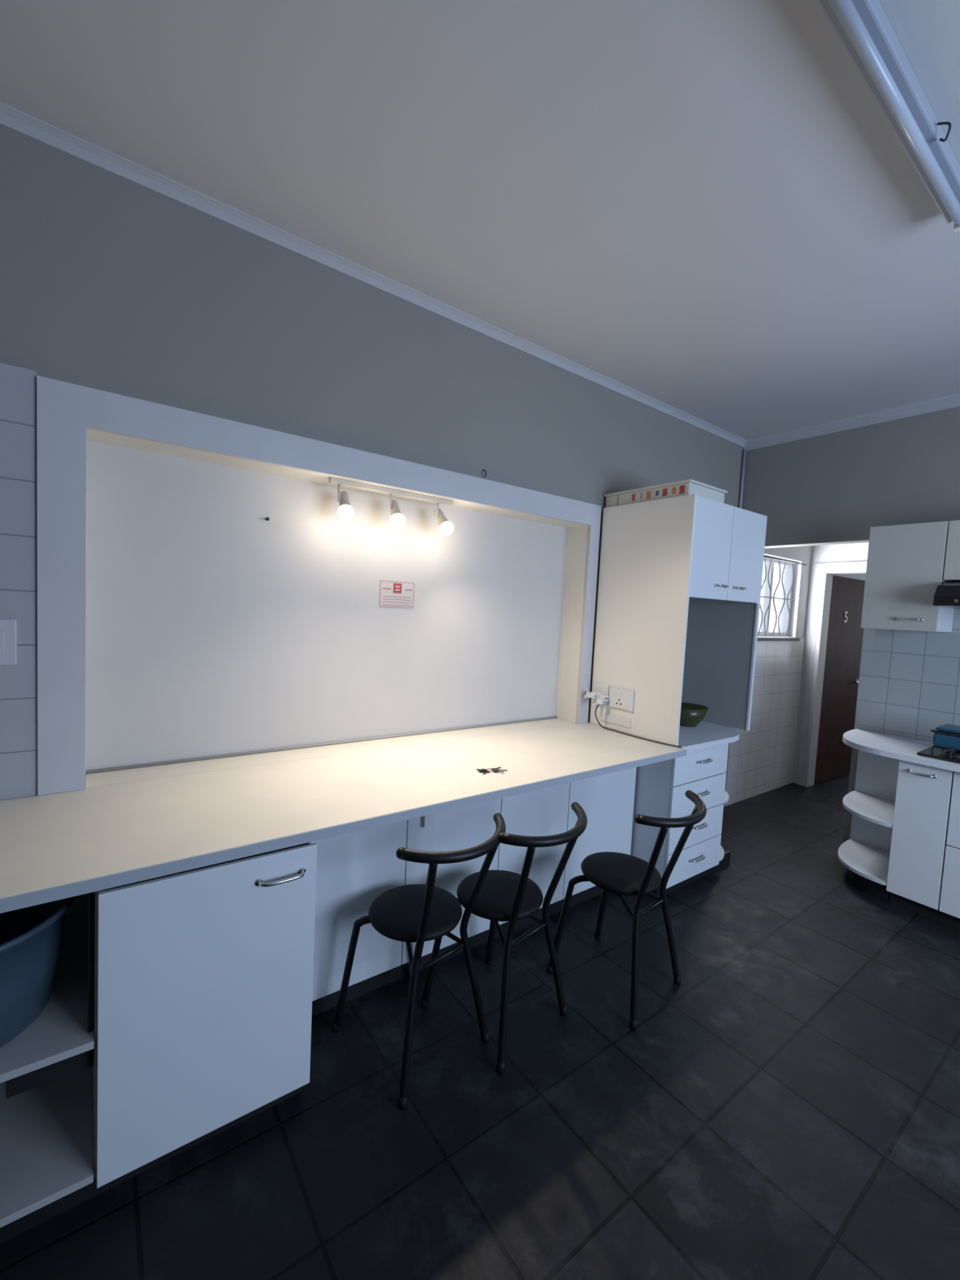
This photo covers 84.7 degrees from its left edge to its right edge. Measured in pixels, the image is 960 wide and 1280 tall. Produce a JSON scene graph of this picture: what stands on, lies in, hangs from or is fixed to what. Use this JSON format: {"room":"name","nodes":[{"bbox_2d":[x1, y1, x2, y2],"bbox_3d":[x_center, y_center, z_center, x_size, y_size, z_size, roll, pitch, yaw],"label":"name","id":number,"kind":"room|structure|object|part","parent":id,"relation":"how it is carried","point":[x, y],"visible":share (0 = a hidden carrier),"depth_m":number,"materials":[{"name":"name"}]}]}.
{"room":"kitchen","nodes":[
{"label":"kitchen","id":0,"kind":"room"},
{"bbox_2d":[0,124,743,804],"bbox_3d":[-0.572,-0.104,2.542,6.700,3.052,0.190,0,4,-36],"label":"wall","id":1,"kind":"structure","parent":0,"point":[110,282],"depth_m":2.13,"materials":[{"name":"grey paint"}]},
{"bbox_2d":[0,361,37,799],"bbox_3d":[-2.337,-0.177,1.106,2.154,1.400,0.010,0,4,-36],"label":"tile backsplash","id":2,"kind":"structure","parent":1,"relation":"attached to","point":[18,480],"depth_m":1.71,"materials":[{"name":"white tile"}]},
{"bbox_2d":[0,618,17,665],"bbox_3d":[-1.563,0.007,1.678,0.130,0.150,0.018,0,4,-36],"label":"light switch","id":3,"kind":"object","parent":2,"relation":"attached to","point":[8,627],"visible":1,"depth_m":1.71,"materials":[{"name":"white paint"}]},
{"bbox_2d":[36,375,601,795],"bbox_3d":[-0.372,-0.159,2.550,2.718,1.379,0.024,0,4,-36],"label":"trim","id":4,"kind":"structure","parent":1,"relation":"attached to","point":[65,411],"depth_m":1.82,"materials":[{"name":"white paint"}]},
{"bbox_2d":[84,428,587,784],"bbox_3d":[-0.417,-0.112,2.648,2.545,1.270,0.182,0,4,-36],"label":"recess lining","id":5,"kind":"object","parent":1,"relation":"attached to","point":[576,534],"visible":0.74,"depth_m":3.30,"materials":[{"name":"white paint"}]},
{"bbox_2d":[85,715,557,773],"bbox_3d":[-0.498,0.509,2.754,2.505,0.012,0.012,0,4,-36],"label":"bead","id":6,"kind":"object","parent":5,"relation":"attached to","point":[556,717],"visible":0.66,"depth_m":2.46},
{"bbox_2d":[84,440,567,787],"bbox_3d":[-0.478,-0.090,2.731,2.545,1.330,0.020,0,4,-36],"label":"wall panel","id":7,"kind":"object","parent":5,"relation":"in","point":[215,627],"depth_m":2.42,"materials":[{"name":"white paint"}]},
{"bbox_2d":[378,579,414,608],"bbox_3d":[-0.430,-0.237,2.736,0.202,0.138,0.004,0,4,-36],"label":"warning sign","id":8,"kind":"object","parent":7,"relation":"attached to","point":[393,593],"visible":1,"depth_m":2.73,"materials":[{"name":"white paper"}]},
{"bbox_2d":[328,477,453,535],"bbox_3d":[-0.406,-0.628,2.530,0.650,0.185,0.113,0,4,-36],"label":"track spotlight","id":9,"kind":"object","parent":5,"relation":"attached to","point":[345,512],"visible":1,"depth_m":2.50,"materials":[{"name":"white metal"}]},
{"bbox_3d":[-0.603,-0.573,2.367,0.076,0.076,0.075,0,4,-36],"label":"bulb","id":10,"kind":"part","parent":9,"relation":"part of","materials":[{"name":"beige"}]},
{"bbox_3d":[-0.407,-0.710,2.532,0.650,0.022,0.030,0,4,-36],"label":"track rail","id":11,"kind":"part","parent":9,"relation":"part of","materials":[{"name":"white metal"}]},
{"bbox_3d":[-0.393,-0.572,2.521,0.076,0.076,0.075,0,4,-36],"label":"bulb","id":12,"kind":"part","parent":9,"relation":"part of","materials":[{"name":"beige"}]},
{"bbox_3d":[-0.171,-0.573,2.687,0.073,0.076,0.075,0,4,-36],"label":"bulb","id":13,"kind":"part","parent":9,"relation":"part of","materials":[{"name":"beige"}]},
{"bbox_2d":[0,101,746,447],"bbox_3d":[-0.477,-1.595,2.321,6.580,0.042,0.038,0,4,-36],"label":"trim","id":14,"kind":"structure","parent":1,"relation":"attached to","point":[15,119],"depth_m":2.12,"materials":[{"name":"paint"}]},
{"bbox_2d":[0,0,959,440],"bbox_3d":[2.527,-1.494,2.141,11.400,0.080,4.900,0,4,-36],"label":"ceiling","id":15,"kind":"structure","parent":0,"point":[708,210],"depth_m":1.68,"materials":[{"name":"paint"}]},
{"bbox_2d":[817,0,959,232],"bbox_3d":[1.165,-1.433,1.422,1.195,0.087,0.106,0,4,-36],"label":"fluorescent light fixture","id":16,"kind":"object","parent":15,"relation":"attached to","point":[863,27],"visible":1,"depth_m":1.37,"materials":[{"name":"metal"}]},
{"bbox_2d":[0,773,959,1279],"bbox_3d":[2.371,1.618,2.336,11.400,0.060,4.900,0,4,-36],"label":"floor","id":17,"kind":"structure","parent":0,"point":[788,1108],"depth_m":1.67,"materials":[{"name":"tile"}]},
{"bbox_2d":[0,718,687,1244],"bbox_3d":[-1.115,0.998,1.756,4.878,0.900,0.961,0,4,-36],"label":"counter","id":18,"kind":"object","parent":17,"relation":"on","point":[215,907],"depth_m":1.57,"materials":[{"name":"laminate"}]},
{"bbox_2d":[0,896,75,1047],"bbox_3d":[-1.330,0.837,1.333,0.486,0.294,0.486,0,4,-36],"label":"plastic tub","id":19,"kind":"object","parent":18,"relation":"in","point":[31,938],"visible":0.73,"depth_m":1.32,"materials":[{"name":"blue plastic"}]},
{"bbox_3d":[-0.745,1.015,1.489,0.546,0.776,0.018,0,4,-36],"label":"cupboard door","id":20,"kind":"part","parent":18,"relation":"part of","materials":[{"name":"white laminate"}]},
{"bbox_3d":[-0.579,0.702,1.546,0.145,0.020,0.038,0,4,-36],"label":"cupboard handle","id":21,"kind":"part","parent":18,"relation":"part of","materials":[{"name":"metal"}]},
{"bbox_3d":[-0.449,0.538,2.688,2.503,0.034,0.181,0,4,-36],"label":"recess sill","id":22,"kind":"part","parent":18,"relation":"part of","materials":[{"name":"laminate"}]},
{"bbox_2d":[0,722,685,898],"bbox_3d":[-1.047,0.572,1.665,4.878,0.034,0.758,0,4,-36],"label":"countertop","id":23,"kind":"structure","parent":18,"relation":"on","point":[52,840],"depth_m":1.84,"materials":[{"name":"laminate"}]},
{"bbox_3d":[-0.515,0.984,2.061,0.490,0.779,0.018,0,4,-36],"label":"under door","id":24,"kind":"part","parent":18,"relation":"part of","materials":[{"name":"white laminate"}]},
{"bbox_3d":[-0.240,0.736,2.223,0.016,0.110,0.008,0,4,-36],"label":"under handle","id":25,"kind":"part","parent":18,"relation":"part of","materials":[{"name":"metal"}]},
{"bbox_3d":[-0.116,0.986,2.356,0.496,0.779,0.018,0,4,-36],"label":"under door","id":26,"kind":"part","parent":18,"relation":"part of","materials":[{"name":"white plastic"}]},
{"bbox_2d":[476,767,507,774],"bbox_3d":[0.056,0.567,2.289,0.133,0.008,0.084,1,4,-24],"label":"keys","id":27,"kind":"object","parent":18,"relation":"on","point":[485,771],"visible":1,"depth_m":2.28,"materials":[{"name":"metal"}]},
{"bbox_3d":[0.270,0.987,2.641,0.456,0.779,0.018,0,4,-36],"label":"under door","id":28,"kind":"part","parent":18,"relation":"part of","materials":[{"name":"white plastic"}]},
{"bbox_3d":[0.679,0.989,2.943,0.551,0.779,0.018,0,4,-36],"label":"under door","id":29,"kind":"part","parent":18,"relation":"part of","materials":[{"name":"white plastic"}]},
{"bbox_2d":[332,813,506,1110],"bbox_3d":[-0.201,1.057,1.905,0.548,0.854,0.474,6,5,44],"label":"bar stool","id":30,"kind":"object","parent":17,"relation":"on","point":[419,913],"visible":1,"depth_m":1.86,"materials":[{"name":"black metal"}]},
{"bbox_3d":[-0.236,0.996,1.939,0.342,0.036,0.342,6,5,44],"label":"seat","id":31,"kind":"part","parent":30,"relation":"part of","materials":[{"name":"black leather"}]},
{"bbox_3d":[-0.044,0.669,1.745,0.162,0.046,0.474,6,5,44],"label":"backrest","id":32,"kind":"part","parent":30,"relation":"part of","materials":[{"name":"black metal"}]},
{"bbox_2d":[420,801,586,1074],"bbox_3d":[0.115,1.063,2.051,0.548,0.854,0.474,6,5,43],"label":"bar stool","id":33,"kind":"object","parent":17,"relation":"on","point":[504,895],"visible":0.91,"depth_m":2.00,"materials":[{"name":"black metal"}]},
{"bbox_3d":[0.079,1.003,2.085,0.342,0.036,0.342,6,5,43],"label":"seat","id":34,"kind":"part","parent":33,"relation":"part of","materials":[{"name":"black leather"}]},
{"bbox_3d":[0.274,0.676,1.894,0.162,0.046,0.474,6,5,43],"label":"backrest","id":35,"kind":"part","parent":33,"relation":"part of","materials":[{"name":"black metal"}]},
{"bbox_2d":[546,790,706,1030],"bbox_3d":[0.650,1.076,2.274,0.474,0.854,0.548,-1,5,-44],"label":"bar stool","id":36,"kind":"object","parent":17,"relation":"on","point":[618,873],"visible":1,"depth_m":2.23,"materials":[{"name":"black metal"}]},
{"bbox_3d":[0.616,1.016,2.308,0.342,0.036,0.342,-1,5,-44],"label":"seat","id":37,"kind":"part","parent":36,"relation":"part of","materials":[{"name":"black leather"}]},
{"bbox_3d":[0.805,0.689,2.111,0.474,0.046,0.162,-1,5,-44],"label":"backrest","id":38,"kind":"part","parent":36,"relation":"part of","materials":[{"name":"black metal"}]},
{"bbox_2d":[587,493,767,896],"bbox_3d":[1.263,0.328,3.388,0.880,2.270,0.690,0,4,-36],"label":"hutch","id":39,"kind":"object","parent":17,"relation":"on","point":[680,580],"visible":0.94,"depth_m":3.10,"materials":[{"name":"white laminate"}]},
{"bbox_2d":[593,683,634,728],"bbox_3d":[0.814,0.400,3.240,0.018,0.230,0.302,0,4,-36],"label":"electrical outlet","id":40,"kind":"object","parent":39,"relation":"attached to","point":[620,698],"visible":0.98,"depth_m":3.20,"materials":[{"name":"white plastic"}]},
{"bbox_2d":[583,688,681,747],"bbox_3d":[0.852,0.443,3.069,0.151,0.238,0.648,0,4,-36],"label":"plug adapter","id":41,"kind":"object","parent":40,"relation":"attached to","point":[599,697],"visible":1,"depth_m":3.23,"materials":[{"name":"white plastic"}]},
{"bbox_3d":[0.935,-0.123,3.109,0.018,1.369,0.629,0,4,-36],"label":"hutch panel","id":42,"kind":"part","parent":39,"relation":"part of","materials":[{"name":"white laminate"}]},
{"bbox_3d":[1.093,0.983,3.346,0.560,0.781,0.605,0,4,-36],"label":"drawer","id":43,"kind":"part","parent":39,"relation":"part of","materials":[{"name":"white plastic"}]},
{"bbox_2d":[587,720,739,751],"bbox_3d":[1.248,0.577,3.407,0.880,0.032,0.683,0,4,-36],"label":"countertop","id":44,"kind":"structure","parent":39,"relation":"on","point":[705,735],"depth_m":3.20,"materials":[{"name":"white laminate"}]},
{"bbox_2d":[604,479,727,507],"bbox_3d":[1.113,-0.852,3.206,0.385,0.086,0.600,0,4,-36],"label":"cardboard box","id":45,"kind":"object","parent":39,"relation":"on","point":[688,486],"visible":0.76,"depth_m":3.02,"materials":[{"name":"cardboard"}]},
{"bbox_3d":[1.115,-0.889,3.204,0.385,0.012,0.600,0,4,-36],"label":"carton lid","id":46,"kind":"part","parent":45,"relation":"part of","materials":[{"name":"white cardboard"}]},
{"bbox_3d":[1.263,1.300,3.112,0.558,0.189,0.018,0,4,-36],"label":"drawer","id":47,"kind":"part","parent":39,"relation":"part of","materials":[{"name":"white laminate"}]},
{"bbox_2d":[680,702,708,726],"bbox_3d":[1.363,0.497,3.488,0.270,0.125,0.270,0,4,-36],"label":"glass bowl","id":48,"kind":"object","parent":39,"relation":"on","point":[691,714],"visible":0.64,"depth_m":3.39,"materials":[{"name":"green glass"}]},
{"bbox_3d":[1.273,1.106,3.100,0.558,0.189,0.018,0,4,-36],"label":"drawer","id":49,"kind":"part","parent":39,"relation":"part of","materials":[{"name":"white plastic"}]},
{"bbox_3d":[1.281,1.282,3.090,0.145,0.020,0.038,0,4,-36],"label":"drawer handle","id":50,"kind":"part","parent":39,"relation":"part of","materials":[{"name":"metal"}]},
{"bbox_3d":[1.282,0.911,3.088,0.558,0.189,0.018,0,4,-36],"label":"drawer","id":51,"kind":"part","parent":39,"relation":"part of","materials":[{"name":"white laminate"}]},
{"bbox_3d":[1.290,1.088,3.078,0.145,0.020,0.038,0,4,-36],"label":"drawer handle","id":52,"kind":"part","parent":39,"relation":"part of","materials":[{"name":"metal"}]},
{"bbox_3d":[1.292,0.720,3.076,0.558,0.184,0.018,0,4,-36],"label":"drawer","id":53,"kind":"part","parent":39,"relation":"part of","materials":[{"name":"white laminate"}]},
{"bbox_3d":[1.300,0.894,3.066,0.145,0.020,0.038,0,4,-36],"label":"drawer handle","id":54,"kind":"part","parent":39,"relation":"part of","materials":[{"name":"metal"}]},
{"bbox_3d":[1.310,0.702,3.053,0.145,0.020,0.038,0,4,-36],"label":"drawer handle","id":55,"kind":"part","parent":39,"relation":"part of","materials":[{"name":"metal"}]},
{"bbox_3d":[1.301,-0.507,2.970,0.396,0.546,0.018,0,4,-36],"label":"hutch door","id":56,"kind":"part","parent":39,"relation":"part of","materials":[{"name":"white laminate"}]},
{"bbox_2d":[719,845,724,861],"bbox_3d":[1.422,1.350,3.617,0.290,0.018,0.620,0,4,-36],"label":"shelf","id":57,"kind":"object","parent":39,"relation":"attached to","point":[722,851],"depth_m":3.36,"materials":[{"name":"white wood"}]},
{"bbox_3d":[1.396,-0.310,3.026,0.130,0.020,0.038,0,4,-36],"label":"hutch door handle","id":58,"kind":"part","parent":39,"relation":"part of","materials":[{"name":"metal"}]},
{"bbox_2d":[724,790,728,803],"bbox_3d":[1.441,0.982,3.593,0.290,0.018,0.620,0,4,-36],"label":"shelf","id":59,"kind":"object","parent":39,"relation":"attached to","point":[726,796],"depth_m":3.33,"materials":[{"name":"white laminate"}]},
{"bbox_3d":[1.557,-0.310,3.145,0.130,0.020,0.038,0,4,-36],"label":"hutch door handle","id":60,"kind":"part","parent":39,"relation":"part of","materials":[{"name":"metal"}]},
{"bbox_3d":[1.624,-0.506,3.209,0.398,0.546,0.018,0,4,-36],"label":"hutch door","id":61,"kind":"part","parent":39,"relation":"part of","materials":[{"name":"white laminate"}]},
{"bbox_2d":[837,728,959,929],"bbox_3d":[3.009,1.151,2.599,0.600,0.902,2.240,0,4,-36],"label":"base cabinet","id":62,"kind":"object","parent":17,"relation":"on","point":[900,801],"visible":1,"depth_m":3.00,"materials":[{"name":"white laminate"}]},
{"bbox_2d":[837,839,889,885],"bbox_3d":[2.474,1.408,3.369,0.545,0.020,0.362,0,4,-36],"label":"shelf","id":63,"kind":"object","parent":62,"relation":"attached to","point":[870,860],"depth_m":3.36,"materials":[{"name":"white laminate"}]},
{"bbox_2d":[842,790,895,827],"bbox_3d":[2.491,1.064,3.347,0.545,0.020,0.362,0,4,-36],"label":"shelf","id":64,"kind":"object","parent":62,"relation":"attached to","point":[873,806],"depth_m":3.34,"materials":[{"name":"white wood"}]},
{"bbox_3d":[2.706,1.030,3.504,0.011,0.738,0.360,0,4,-36],"label":"shelf panel","id":65,"kind":"part","parent":62,"relation":"part of","materials":[{"name":"white plastic"}]},
{"bbox_2d":[842,728,959,772],"bbox_3d":[3.031,0.717,2.571,0.600,0.032,2.240,0,4,-36],"label":"countertop","id":66,"kind":"structure","parent":62,"relation":"on","point":[895,747],"depth_m":3.15,"materials":[{"name":"white laminate"}]},
{"bbox_2d":[916,745,959,763],"bbox_3d":[2.833,0.648,2.843,0.460,0.050,0.640,0,4,-36],"label":"gas hob","id":67,"kind":"object","parent":66,"relation":"in","point":[934,752],"visible":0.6,"depth_m":2.93,"materials":[{"name":"metal"}]},
{"bbox_2d":[930,724,959,751],"bbox_3d":[2.723,0.540,2.925,0.236,0.143,0.296,0,4,-36],"label":"casserole dish","id":68,"kind":"object","parent":67,"relation":"on","point":[946,735],"visible":1,"depth_m":2.93,"materials":[{"name":"teal ceramic"}]},
{"bbox_3d":[2.722,0.571,2.927,0.220,0.082,0.280,0,4,-36],"label":"dish","id":69,"kind":"part","parent":68,"relation":"part of","materials":[{"name":"teal ceramic"}]},
{"bbox_3d":[2.725,0.509,2.923,0.200,0.019,0.260,0,4,-36],"label":"dish lid","id":70,"kind":"part","parent":68,"relation":"part of","materials":[{"name":"teal ceramic"}]},
{"bbox_3d":[2.455,1.079,2.947,0.018,0.777,0.232,0,4,-36],"label":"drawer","id":71,"kind":"part","parent":62,"relation":"part of","materials":[{"name":"white plastic"}]},
{"bbox_3d":[2.443,0.742,2.919,0.038,0.020,0.130,0,4,-36],"label":"door handle","id":72,"kind":"part","parent":62,"relation":"part of","materials":[{"name":"metal"}]},
{"bbox_3d":[2.647,1.311,2.687,0.018,0.365,0.439,0,4,-36],"label":"cab door","id":73,"kind":"part","parent":62,"relation":"part of","materials":[{"name":"white laminate"}]},
{"bbox_3d":[2.666,0.921,2.662,0.018,0.406,0.439,0,4,-36],"label":"cab drawer","id":74,"kind":"part","parent":62,"relation":"part of","materials":[{"name":"white plastic"}]},
{"bbox_2d":[723,542,868,806],"bbox_3d":[5.257,0.087,4.159,4.600,3.052,4.450,0,4,-36],"label":"wall","id":75,"kind":"structure","parent":0,"point":[764,758],"depth_m":4.99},
{"bbox_2d":[757,555,795,636],"bbox_3d":[2.675,-0.399,4.897,0.880,0.730,0.050,0,4,-36],"label":"window","id":76,"kind":"structure","parent":75,"relation":"in","point":[789,569],"depth_m":4.93,"materials":[{"name":"white glass"}]},
{"bbox_2d":[757,557,794,635],"bbox_3d":[2.701,-0.395,4.861,0.880,0.713,0.012,0,4,-36],"label":"bars","id":77,"kind":"object","parent":76,"relation":"attached to","point":[771,597],"visible":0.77,"depth_m":4.91,"materials":[{"name":"grey paint"}]},
{"bbox_2d":[757,637,799,640],"bbox_3d":[2.708,-0.006,4.825,0.950,0.030,0.022,0,4,-36],"label":"sill","id":78,"kind":"structure","parent":75,"relation":"attached to","point":[758,638],"depth_m":4.84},
{"bbox_2d":[764,555,806,565],"bbox_3d":[2.752,-0.723,4.778,0.960,0.012,0.012,0,4,-36],"label":"curtain rod","id":79,"kind":"object","parent":75,"relation":"attached to","point":[764,556],"visible":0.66,"depth_m":4.78,"materials":[{"name":"silver metal"}]},
{"bbox_2d":[795,560,866,786],"bbox_3d":[3.875,0.390,5.044,0.914,2.200,1.010,0,4,-33],"label":"door frame","id":80,"kind":"structure","parent":75,"relation":"in","point":[824,573],"depth_m":5.16,"materials":[{"name":"white paint"}]},
{"bbox_2d":[813,575,865,783],"bbox_3d":[3.722,0.406,5.444,0.800,2.078,0.041,0,4,-34],"label":"door leaf","id":81,"kind":"structure","parent":80,"relation":"attached to","point":[844,640],"depth_m":5.40,"materials":[{"name":"brown wood"}]},
{"bbox_2d":[843,611,847,622],"bbox_3d":[3.716,-0.233,5.350,0.062,0.111,0.006,0,4,-34],"label":"number five","id":82,"kind":"object","parent":81,"relation":"attached to","point":[846,616],"visible":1,"depth_m":5.35,"materials":[{"name":"white plastic"}]},
{"bbox_2d":[742,406,959,873],"bbox_3d":[3.400,0.086,2.693,0.130,3.052,4.300,0,4,-36],"label":"wall","id":83,"kind":"structure","parent":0,"point":[830,488],"depth_m":3.54,"materials":[{"name":"grey paint"}]},
{"bbox_2d":[738,448,746,508],"bbox_3d":[2.125,-1.175,4.282,0.021,0.740,0.021,0,4,-36],"label":"conduit","id":84,"kind":"object","parent":83,"relation":"attached to","point":[744,450],"visible":0.66,"depth_m":4.27,"materials":[{"name":"plastic"}]},
{"bbox_2d":[743,392,959,450],"bbox_3d":[3.415,-1.401,2.556,0.038,0.070,4.300,0,4,-36],"label":"trim","id":85,"kind":"structure","parent":83,"relation":"attached to","point":[953,401],"depth_m":3.63,"materials":[{"name":"paint"}]},
{"bbox_2d":[861,520,954,631],"bbox_3d":[2.667,-0.379,3.269,0.363,0.637,0.375,0,4,-36],"label":"upper cabinet","id":86,"kind":"object","parent":83,"relation":"attached to","point":[905,567],"depth_m":3.17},
{"bbox_2d":[933,581,959,608],"bbox_3d":[2.899,-0.242,2.843,0.492,0.147,0.585,0,4,-36],"label":"range hood","id":87,"kind":"object","parent":83,"relation":"attached to","point":[947,594],"visible":1,"depth_m":2.91,"materials":[{"name":"metal"}]},
{"bbox_2d":[942,520,959,581],"bbox_3d":[2.981,-0.489,2.876,0.326,0.337,0.600,0,4,-36],"label":"upper cabinet","id":88,"kind":"object","parent":83,"relation":"attached to","point":[952,564],"depth_m":2.99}
]}

